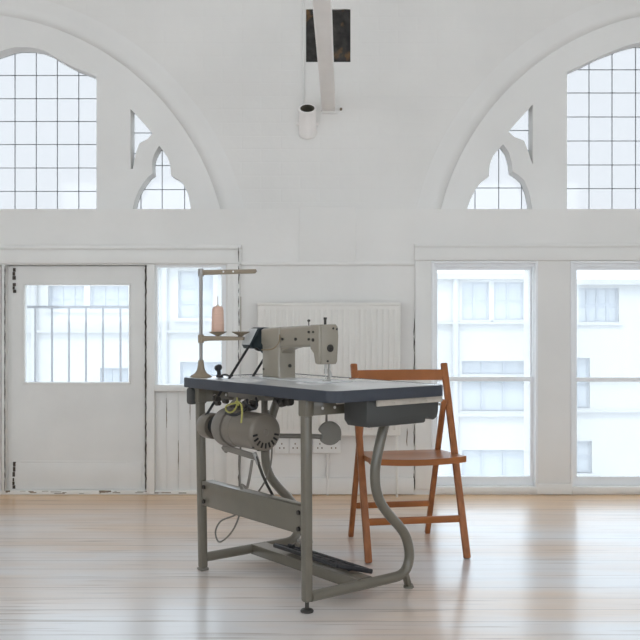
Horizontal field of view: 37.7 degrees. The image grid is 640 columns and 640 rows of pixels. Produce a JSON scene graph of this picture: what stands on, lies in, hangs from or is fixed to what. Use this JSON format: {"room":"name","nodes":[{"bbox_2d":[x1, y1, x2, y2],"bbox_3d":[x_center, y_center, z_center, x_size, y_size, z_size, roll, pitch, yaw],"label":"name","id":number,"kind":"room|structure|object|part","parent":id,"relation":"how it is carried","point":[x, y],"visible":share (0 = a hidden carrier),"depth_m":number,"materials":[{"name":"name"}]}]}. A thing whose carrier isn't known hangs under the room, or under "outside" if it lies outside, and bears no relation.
{"room":"sewing studio","nodes":[
{"label":"sewing studio","id":0,"kind":"room"},
{"bbox_2d":[0,495,639,639],"bbox_3d":[0.000,1.080,1.605,9.400,0.120,8.650,0,0,0],"label":"floor","id":1,"kind":"structure","parent":0,"point":[73,567],"depth_m":3.82,"materials":[{"name":"beige wood"}]},
{"bbox_2d":[184,373,442,613],"bbox_3d":[-0.046,0.630,3.650,0.563,0.789,1.003,0,0,-38],"label":"table","id":2,"kind":"object","parent":1,"relation":"on","point":[369,403],"visible":0.95,"depth_m":3.46,"materials":[{"name":"grey metal"}]},
{"bbox_3d":[-0.485,0.643,3.836,0.034,0.738,0.057,0,0,-38],"label":"upright leg","id":3,"kind":"part","parent":2,"relation":"part of","materials":[{"name":"grey metal"}]},
{"bbox_2d":[190,268,256,377],"bbox_3d":[-0.396,0.012,3.850,0.285,0.449,0.090,0,0,13],"label":"stand","id":4,"kind":"object","parent":2,"relation":"on","point":[200,372],"visible":1,"depth_m":3.85,"materials":[{"name":"grey metal"}]},
{"bbox_2d":[211,305,223,331],"bbox_3d":[-0.420,-0.007,3.855,0.052,0.112,0.052,0,0,0],"label":"thread cone","id":5,"kind":"object","parent":4,"relation":"on","point":[217,311],"visible":1,"depth_m":3.83,"materials":[{"name":"pink fabric"}]},
{"bbox_3d":[-0.406,0.077,3.852,0.200,0.034,0.025,0,0,13],"label":"spool arm","id":6,"kind":"part","parent":4,"relation":"part of"},
{"bbox_3d":[-0.371,-0.196,3.844,0.234,0.022,0.014,0,0,13],"label":"guide arm","id":7,"kind":"part","parent":4,"relation":"part of"},
{"bbox_2d":[214,364,232,376],"bbox_3d":[-0.398,0.209,3.854,0.087,0.054,0.029,0,0,39],"label":"bobbin winder","id":8,"kind":"object","parent":2,"relation":"on","point":[218,367],"visible":0.86,"depth_m":3.86,"materials":[{"name":"black metal"}]},
{"bbox_2d":[196,392,293,489],"bbox_3d":[-0.277,0.455,3.535,0.165,0.360,0.549,0,0,-38],"label":"motor","id":9,"kind":"object","parent":2,"relation":"attached to","point":[257,431],"visible":0.93,"depth_m":3.48,"materials":[{"name":"beige paint"}]},
{"bbox_2d":[225,397,242,422],"bbox_3d":[-0.320,0.331,3.448,0.055,0.078,0.191,0,0,-11],"label":"cord","id":10,"kind":"object","parent":9,"relation":"attached to","point":[236,402],"visible":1,"depth_m":3.40,"materials":[{"name":"yellow fabric"}]},
{"bbox_3d":[-0.310,0.498,3.566,0.028,0.053,0.186,0,0,-45],"label":"clutch lever","id":11,"kind":"part","parent":9,"relation":"part of","materials":[{"name":"grey metal"}]},
{"bbox_2d":[225,397,257,415],"bbox_3d":[-0.275,0.321,3.462,0.109,0.067,0.147,0,0,-38],"label":"lead","id":12,"kind":"object","parent":9,"relation":"attached to","point":[247,405],"visible":0.92,"depth_m":3.43,"materials":[{"name":"black rubber"}]},
{"bbox_2d":[215,410,272,542],"bbox_3d":[-0.311,0.625,3.707,0.352,0.561,0.036,0,0,43],"label":"power cable","id":13,"kind":"object","parent":9,"relation":"hanging from","point":[220,521],"visible":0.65,"depth_m":3.69,"materials":[{"name":"grey rubber"}]},
{"bbox_3d":[-0.276,0.577,3.498,0.063,0.116,0.020,0,0,37],"label":"hook rod","id":14,"kind":"part","parent":9,"relation":"part of","materials":[{"name":"grey metal"}]},
{"bbox_3d":[-0.260,0.411,3.502,0.139,0.139,0.208,0,0,-38],"label":"motor","id":15,"kind":"part","parent":9,"relation":"part of","materials":[{"name":"beige paint"}]},
{"bbox_2d":[252,452,312,542],"bbox_3d":[-0.118,0.702,3.644,0.066,0.418,0.385,0,0,35],"label":"rod","id":16,"kind":"object","parent":9,"relation":"attached to","point":[255,455],"visible":0.5,"depth_m":3.51,"materials":[{"name":"metal"}]},
{"bbox_3d":[-0.119,0.703,3.640,0.062,0.389,0.364,0,0,34],"label":"rod","id":17,"kind":"part","parent":16,"relation":"part of","materials":[{"name":"black metal"}]},
{"bbox_3d":[-0.253,0.702,3.559,0.046,0.100,0.675,0,0,-38],"label":"cross panel","id":18,"kind":"part","parent":2,"relation":"part of","materials":[{"name":"grey metal"}]},
{"bbox_3d":[-0.279,0.629,3.999,0.496,0.719,0.060,0,0,-38],"label":"bent leg","id":19,"kind":"part","parent":2,"relation":"part of","materials":[{"name":"grey metal"}]},
{"bbox_2d":[242,317,351,382],"bbox_3d":[-0.099,0.113,3.731,0.182,0.246,0.510,0,0,-38],"label":"sewing machine","id":20,"kind":"object","parent":2,"relation":"on","point":[278,345],"visible":1,"depth_m":3.71,"materials":[{"name":"grey metal"}]},
{"bbox_2d":[205,345,262,414],"bbox_3d":[-0.330,0.249,3.801,0.354,0.433,0.008,0,0,-38],"label":"belt","id":21,"kind":"object","parent":20,"relation":"attached to","point":[248,346],"visible":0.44,"depth_m":3.80,"materials":[{"name":"black rubber"}]},
{"bbox_3d":[-0.089,0.124,3.717,0.088,0.215,0.391,0,0,-38],"label":"arm and column","id":22,"kind":"part","parent":20,"relation":"part of","materials":[{"name":"beige metal"}]},
{"bbox_3d":[-0.083,0.234,3.721,0.170,0.005,0.475,0,0,-38],"label":"bed plate","id":23,"kind":"part","parent":20,"relation":"part of","materials":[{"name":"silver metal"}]},
{"bbox_3d":[0.037,0.092,3.563,0.081,0.152,0.008,0,0,-38],"label":"plate","id":24,"kind":"part","parent":20,"relation":"part of","materials":[{"name":"grey metal"}]},
{"bbox_3d":[0.042,0.107,3.554,0.029,0.029,0.012,0,0,-38],"label":"tension knob","id":25,"kind":"part","parent":20,"relation":"part of","materials":[{"name":"black metal"}]},
{"bbox_2d":[261,401,340,444],"bbox_3d":[-0.079,0.385,3.720,0.328,0.219,0.048,0,0,2],"label":"knee lifter","id":26,"kind":"object","parent":2,"relation":"attached to","point":[330,431],"visible":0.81,"depth_m":3.69,"materials":[{"name":"grey metal"}]},
{"bbox_3d":[-0.221,0.377,3.725,0.020,0.201,0.020,0,0,-38],"label":"lifter arm","id":27,"kind":"part","parent":26,"relation":"part of"},
{"bbox_3d":[-0.047,0.630,3.279,0.034,0.710,0.039,0,0,-38],"label":"upright leg","id":28,"kind":"part","parent":2,"relation":"part of","materials":[{"name":"grey metal"}]},
{"bbox_3d":[0.160,0.629,3.442,0.496,0.719,0.042,0,0,-38],"label":"bent leg","id":29,"kind":"part","parent":2,"relation":"part of","materials":[{"name":"grey metal"}]},
{"bbox_2d":[348,363,470,562],"bbox_3d":[0.375,0.608,4.197,0.463,0.824,0.530,0,0,-10],"label":"folding chair","id":30,"kind":"object","parent":1,"relation":"on","point":[435,457],"visible":0.88,"depth_m":4.16,"materials":[{"name":"orange wood"}]},
{"bbox_3d":[0.168,0.689,4.290,0.025,0.662,0.273,0,0,-10],"label":"leg","id":31,"kind":"part","parent":30,"relation":"part of","materials":[{"name":"orange wood"}]},
{"bbox_3d":[0.178,0.608,4.084,0.031,0.823,0.329,0,0,-10],"label":"post","id":32,"kind":"part","parent":30,"relation":"part of","materials":[{"name":"orange wood"}]},
{"bbox_3d":[0.362,0.250,4.266,0.402,0.048,0.038,0,0,-10],"label":"backrest","id":33,"kind":"part","parent":30,"relation":"part of","materials":[{"name":"orange wood"}]},
{"bbox_3d":[0.389,0.599,4.112,0.418,0.039,0.357,0,0,-10],"label":"seat","id":34,"kind":"part","parent":30,"relation":"part of","materials":[{"name":"orange wood"}]},
{"bbox_3d":[0.536,0.689,4.357,0.025,0.662,0.273,0,0,-10],"label":"leg","id":35,"kind":"part","parent":30,"relation":"part of","materials":[{"name":"orange wood"}]},
{"bbox_3d":[0.599,0.608,4.160,0.031,0.823,0.329,0,0,-11],"label":"post","id":36,"kind":"part","parent":30,"relation":"part of","materials":[{"name":"orange wood"}]},
{"bbox_2d":[0,209,639,494],"bbox_3d":[0.000,0.186,5.647,9.200,1.668,0.347,0,0,0],"label":"wall","id":37,"kind":"structure","parent":0,"point":[264,235],"depth_m":5.48,"materials":[{"name":"white paint"}]},
{"bbox_2d":[0,267,1,489],"bbox_3d":[-2.312,0.347,5.529,0.874,1.322,0.051,0,0,0],"label":"door","id":38,"kind":"structure","parent":37,"relation":"in","point":[0,267],"depth_m":5.51,"materials":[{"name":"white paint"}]},
{"bbox_2d":[2,265,10,493],"bbox_3d":[-1.844,0.347,5.533,0.024,1.335,0.133,0,0,0],"label":"trim","id":39,"kind":"structure","parent":37,"relation":"attached to","point":[4,267],"depth_m":5.47,"materials":[{"name":"white paint"}]},
{"bbox_2d":[0,266,146,487],"bbox_3d":[-1.897,0.338,5.591,1.779,1.364,0.058,0,0,0],"label":"trim","id":40,"kind":"structure","parent":37,"relation":"attached to","point":[0,266],"depth_m":5.56,"materials":[{"name":"white paint"}]},
{"bbox_2d":[8,267,146,489],"bbox_3d":[-1.429,0.346,5.529,0.828,1.325,0.052,0,0,0],"label":"door","id":41,"kind":"structure","parent":37,"relation":"in","point":[62,435],"depth_m":5.51,"materials":[{"name":"white paint"}]},
{"bbox_2d":[0,488,196,494],"bbox_3d":[-1.646,1.008,5.528,2.195,0.023,0.104,0,0,0],"label":"trim","id":42,"kind":"structure","parent":37,"relation":"attached to","point":[12,492],"depth_m":5.48,"materials":[{"name":"white paint"}]},
{"bbox_2d":[0,245,241,263],"bbox_3d":[-1.624,-0.383,5.468,2.337,0.108,0.044,0,0,0],"label":"trim","id":43,"kind":"structure","parent":37,"relation":"attached to","point":[9,254],"depth_m":5.46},
{"bbox_2d":[147,264,154,493],"bbox_3d":[-0.988,0.344,5.534,0.046,1.341,0.132,0,0,0],"label":"trim","id":44,"kind":"structure","parent":37,"relation":"attached to","point":[150,267],"depth_m":5.47,"materials":[{"name":"white wood"}]},
{"bbox_2d":[155,391,225,489],"bbox_3d":[-0.761,0.711,5.515,0.420,0.588,0.030,0,0,0],"label":"wall paneling","id":45,"kind":"structure","parent":37,"relation":"attached to","point":[181,415],"depth_m":5.50,"materials":[{"name":"white paint"}]},
{"bbox_2d":[155,265,225,390],"bbox_3d":[-0.758,0.047,5.508,0.426,0.739,0.084,0,0,0],"label":"window","id":46,"kind":"structure","parent":37,"relation":"in","point":[158,387],"depth_m":5.50,"materials":[{"name":"white paint"}]},
{"bbox_3d":[-0.755,0.398,5.493,0.420,0.038,0.054,0,0,0],"label":"sill","id":47,"kind":"part","parent":46,"relation":"part of","materials":[{"name":"white paint"}]},
{"bbox_2d":[228,247,239,485],"bbox_3d":[-0.501,0.288,5.466,0.073,1.423,0.048,0,0,0],"label":"trim","id":48,"kind":"structure","parent":37,"relation":"attached to","point":[233,279],"depth_m":5.44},
{"bbox_2d":[275,438,288,452],"bbox_3d":[-0.222,0.731,5.463,0.084,0.090,0.034,0,0,0],"label":"wall socket","id":49,"kind":"object","parent":37,"relation":"attached to","point":[282,445],"visible":0.84,"depth_m":5.45,"materials":[{"name":"white plastic"}]},
{"bbox_2d":[289,438,312,452],"bbox_3d":[-0.111,0.731,5.463,0.134,0.090,0.034,0,0,0],"label":"wall socket","id":50,"kind":"object","parent":37,"relation":"attached to","point":[294,443],"visible":0.6,"depth_m":5.45,"materials":[{"name":"white plastic"}]},
{"bbox_2d":[313,439,339,494],"bbox_3d":[0.039,0.853,5.463,0.160,0.334,0.034,0,0,0],"label":"wall socket","id":51,"kind":"object","parent":37,"relation":"attached to","point":[318,446],"visible":0.73,"depth_m":5.45,"materials":[{"name":"white plastic"}]},
{"bbox_3d":[0.039,0.731,5.465,0.160,0.090,0.030,0,0,0],"label":"socket plate","id":52,"kind":"part","parent":51,"relation":"part of","materials":[{"name":"white plastic"}]},
{"bbox_2d":[241,478,413,493],"bbox_3d":[0.044,0.968,5.471,1.007,0.097,0.018,0,0,0],"label":"baseboard","id":53,"kind":"structure","parent":37,"relation":"attached to","point":[292,485],"depth_m":5.46,"materials":[{"name":"white paint"}]},
{"bbox_2d":[241,262,413,264],"bbox_3d":[0.045,-0.329,5.476,1.010,0.020,0.028,0,0,0],"label":"trim","id":54,"kind":"structure","parent":37,"relation":"attached to","point":[242,263],"depth_m":5.46,"materials":[{"name":"white paint"}]},
{"bbox_2d":[257,303,400,496],"bbox_3d":[0.052,0.460,5.426,0.825,1.120,0.104,0,0,0],"label":"radiator","id":55,"kind":"object","parent":37,"relation":"attached to","point":[368,333],"visible":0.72,"depth_m":5.38,"materials":[{"name":"white metal"}]},
{"bbox_3d":[0.052,0.285,5.397,0.820,0.760,0.046,0,0,0],"label":"panel","id":56,"kind":"part","parent":55,"relation":"part of","materials":[{"name":"white metal"}]},
{"bbox_2d":[415,261,430,488],"bbox_3d":[0.602,0.319,5.476,0.095,1.331,0.028,0,0,0],"label":"trim","id":57,"kind":"structure","parent":37,"relation":"attached to","point":[422,268],"depth_m":5.46,"materials":[{"name":"white paint"}]},
{"bbox_2d":[414,244,639,260],"bbox_3d":[1.381,-0.395,5.469,1.660,0.098,0.042,0,0,0],"label":"trim","id":58,"kind":"structure","parent":37,"relation":"attached to","point":[422,252],"depth_m":5.46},
{"bbox_2d":[537,484,571,493],"bbox_3d":[1.367,0.987,5.473,0.204,0.062,0.014,0,0,0],"label":"baseboard","id":59,"kind":"structure","parent":37,"relation":"attached to","point":[541,488],"depth_m":5.46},
{"bbox_2d":[46,0,605,208],"bbox_3d":[0.000,-2.154,5.541,9.200,3.052,0.022,0,0,0],"label":"wall","id":60,"kind":"structure","parent":0,"point":[413,65],"depth_m":5.53,"materials":[{"name":"white paint"}]},
{"bbox_2d":[0,53,95,208],"bbox_3d":[-1.810,-1.136,5.658,0.986,0.995,0.012,0,0,0],"label":"window","id":61,"kind":"structure","parent":60,"relation":"in","point":[15,75],"depth_m":5.65,"materials":[{"name":"grey metal"}]},
{"bbox_2d":[0,15,219,208],"bbox_3d":[-2.095,-1.254,5.612,3.084,1.197,0.120,0,0,0],"label":"window frame","id":62,"kind":"structure","parent":60,"relation":"attached to","point":[122,176],"depth_m":5.55,"materials":[{"name":"white paint"}]},
{"bbox_2d":[0,0,244,208],"bbox_3d":[-2.087,-1.302,5.542,3.290,1.299,0.025,0,0,0],"label":"trim","id":63,"kind":"structure","parent":60,"relation":"attached to","point":[72,22],"depth_m":5.54,"materials":[{"name":"white paint"}]},
{"bbox_2d":[144,150,185,208],"bbox_3d":[-0.936,-0.844,5.658,0.346,0.410,0.012,0,0,0],"label":"window","id":64,"kind":"structure","parent":60,"relation":"in","point":[162,165],"depth_m":5.65,"materials":[{"name":"grey metal"}]},
{"bbox_2d":[297,0,318,138],"bbox_3d":[-0.073,-1.652,5.486,0.129,1.177,0.194,0,0,0],"label":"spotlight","id":65,"kind":"object","parent":60,"relation":"attached to","point":[307,123],"visible":1,"depth_m":5.47,"materials":[{"name":"white paint"}]},
{"bbox_2d":[312,0,341,113],"bbox_3d":[0.026,-1.312,3.724,0.125,0.195,3.693,0,0,1],"label":"tie beam","id":66,"kind":"structure","parent":60,"relation":"attached to","point":[322,9],"depth_m":4.42,"materials":[{"name":"white paint"}]},
{"bbox_2d":[306,9,349,61],"bbox_3d":[0.049,-1.677,5.658,0.280,0.330,0.244,0,0,0],"label":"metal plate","id":67,"kind":"object","parent":60,"relation":"attached to","point":[340,18],"visible":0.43,"depth_m":5.54,"materials":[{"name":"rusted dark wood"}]},
{"bbox_2d":[498,149,521,208],"bbox_3d":[1.064,-0.848,5.658,0.387,0.418,0.012,0,0,0],"label":"window","id":68,"kind":"structure","parent":60,"relation":"in","point":[498,149],"depth_m":5.65,"materials":[{"name":"grey metal"}]},
{"bbox_2d":[416,0,639,208],"bbox_3d":[2.217,-1.311,5.542,3.299,1.316,0.025,0,0,0],"label":"trim","id":69,"kind":"structure","parent":60,"relation":"attached to","point":[589,19],"depth_m":5.54,"materials":[{"name":"white paint"}]},
{"bbox_2d":[441,16,639,208],"bbox_3d":[2.225,-1.263,5.612,3.093,1.215,0.120,0,0,0],"label":"window frame","id":70,"kind":"structure","parent":60,"relation":"attached to","point":[541,171],"depth_m":5.55,"materials":[{"name":"white paint"}]},
{"bbox_2d":[567,47,639,208],"bbox_3d":[1.950,-1.148,5.658,0.983,1.018,0.012,0,0,0],"label":"window","id":71,"kind":"structure","parent":60,"relation":"in","point":[588,69],"depth_m":5.65,"materials":[{"name":"grey metal"}]},
{"bbox_3d":[-1.660,1.250,6.080,1.271,0.140,0.520,0,0,0],"label":"balcony slab","id":72,"kind":"object","parent":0,"visible":0},
{"bbox_2d":[27,306,128,381],"bbox_3d":[-1.660,0.547,6.280,1.071,1.286,0.030,0,0,0],"label":"balcony railing","id":73,"kind":"object","parent":72,"relation":"on","point":[34,307],"visible":0.26,"depth_m":6.27,"materials":[{"name":"white metal"}]},
{"bbox_3d":[-1.660,-0.087,6.280,1.071,0.018,0.030,0,0,0],"label":"rail","id":74,"kind":"part","parent":73,"relation":"part of","materials":[{"name":"grey metal"}]},
{"label":"outside","id":75,"kind":"structure","parent":0,"visible":0},
{"bbox_3d":[0.000,10.120,45.780,120.000,0.200,79.400,0,0,0],"label":"ground","id":76,"kind":"structure","parent":75,"visible":0},
{"bbox_2d":[27,268,220,383],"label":"window","id":77,"kind":"structure","parent":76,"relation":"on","point":[178,287],"depth_m":32.48,"materials":[{"name":"clear glass"}]},
{"bbox_3d":[-8.795,-0.321,32.530,1.487,0.120,0.300,0,0,0],"label":"sill","id":78,"kind":"part","parent":77,"relation":"part of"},
{"bbox_3d":[-8.795,-0.779,32.710,1.247,0.796,0.020,0,0,0],"label":"pane","id":79,"kind":"part","parent":77,"relation":"part of","materials":[{"name":"clear glass"}]},
{"bbox_3d":[-7.306,-0.321,32.530,1.556,0.120,0.300,0,0,0],"label":"sill","id":80,"kind":"part","parent":77,"relation":"part of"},
{"bbox_3d":[-7.306,-0.779,32.710,1.316,0.796,0.020,0,0,0],"label":"pane","id":81,"kind":"part","parent":77,"relation":"part of","materials":[{"name":"clear glass"}]},
{"bbox_3d":[-7.133,2.078,32.710,0.970,0.831,0.020,0,0,0],"label":"pane","id":82,"kind":"part","parent":77,"relation":"part of","materials":[{"name":"clear glass"}]},
{"bbox_3d":[-4.311,-0.009,32.530,1.452,0.120,0.300,0,0,0],"label":"sill","id":83,"kind":"part","parent":77,"relation":"part of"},
{"bbox_3d":[-4.311,-0.883,32.710,1.212,1.628,0.020,0,0,0],"label":"pane","id":84,"kind":"part","parent":77,"relation":"part of","materials":[{"name":"clear glass"}]},
{"bbox_3d":[-4.086,1.870,32.710,1.524,0.831,0.020,0,0,0],"label":"pane","id":85,"kind":"part","parent":77,"relation":"part of","materials":[{"name":"clear glass"}]},
{"bbox_2d":[431,261,537,494],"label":"window","id":86,"kind":"structure","parent":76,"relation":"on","point":[480,316],"depth_m":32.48,"materials":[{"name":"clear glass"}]},
{"bbox_3d":[5.385,-0.658,32.710,0.935,1.316,0.020,0,0,0],"label":"pane","id":87,"kind":"part","parent":86,"relation":"part of","materials":[{"name":"clear glass"}]},
{"bbox_3d":[5.385,0.060,32.530,1.175,0.120,0.300,0,0,0],"label":"sill","id":88,"kind":"part","parent":86,"relation":"part of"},
{"bbox_3d":[6.042,3.211,32.530,2.491,0.120,0.300,0,0,0],"label":"sill","id":89,"kind":"part","parent":86,"relation":"part of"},
{"bbox_3d":[6.042,1.930,32.530,2.491,0.120,0.300,0,0,0],"label":"sill","id":90,"kind":"part","parent":86,"relation":"part of","materials":[{"name":"white paint"}]},
{"bbox_3d":[6.042,5.107,32.710,2.251,1.212,0.020,0,0,0],"label":"pane","id":91,"kind":"part","parent":86,"relation":"part of","materials":[{"name":"clear glass"}]},
{"bbox_3d":[6.042,2.614,32.710,2.251,1.073,0.020,0,0,0],"label":"pane","id":92,"kind":"part","parent":86,"relation":"part of","materials":[{"name":"clear glass"}]},
{"bbox_3d":[6.042,1.645,32.710,2.251,0.450,0.020,0,0,0],"label":"pane","id":93,"kind":"part","parent":86,"relation":"part of","materials":[{"name":"clear glass"}]},
{"bbox_3d":[6.545,-0.658,32.710,1.039,1.316,0.020,0,0,0],"label":"pane","id":94,"kind":"part","parent":86,"relation":"part of","materials":[{"name":"glass"}]},
{"bbox_3d":[6.545,0.060,32.530,1.279,0.120,0.300,0,0,0],"label":"sill","id":95,"kind":"part","parent":86,"relation":"part of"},
{"bbox_2d":[570,261,639,494],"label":"window","id":96,"kind":"structure","parent":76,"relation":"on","point":[608,310],"depth_m":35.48,"materials":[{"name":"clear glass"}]},
{"bbox_3d":[9.967,2.383,35.710,0.492,1.891,0.020,0,0,0],"label":"pane","id":97,"kind":"part","parent":96,"relation":"part of","materials":[{"name":"clear glass"}]},
{"bbox_3d":[10.005,5.182,35.710,0.567,1.210,0.020,0,0,0],"label":"pane","id":98,"kind":"part","parent":96,"relation":"part of","materials":[{"name":"clear glass"}]},
{"bbox_3d":[9.967,3.389,35.530,0.732,0.120,0.300,0,0,0],"label":"sill","id":99,"kind":"part","parent":96,"relation":"part of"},
{"bbox_3d":[10.005,5.847,35.530,0.807,0.120,0.300,0,0,0],"label":"sill","id":100,"kind":"part","parent":96,"relation":"part of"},
{"bbox_3d":[10.553,-0.567,35.710,1.513,1.286,0.020,0,0,0],"label":"pane","id":101,"kind":"part","parent":96,"relation":"part of","materials":[{"name":"clear glass"}]},
{"bbox_3d":[10.553,0.136,35.530,1.753,0.120,0.300,0,0,0],"label":"sill","id":102,"kind":"part","parent":96,"relation":"part of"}
]}

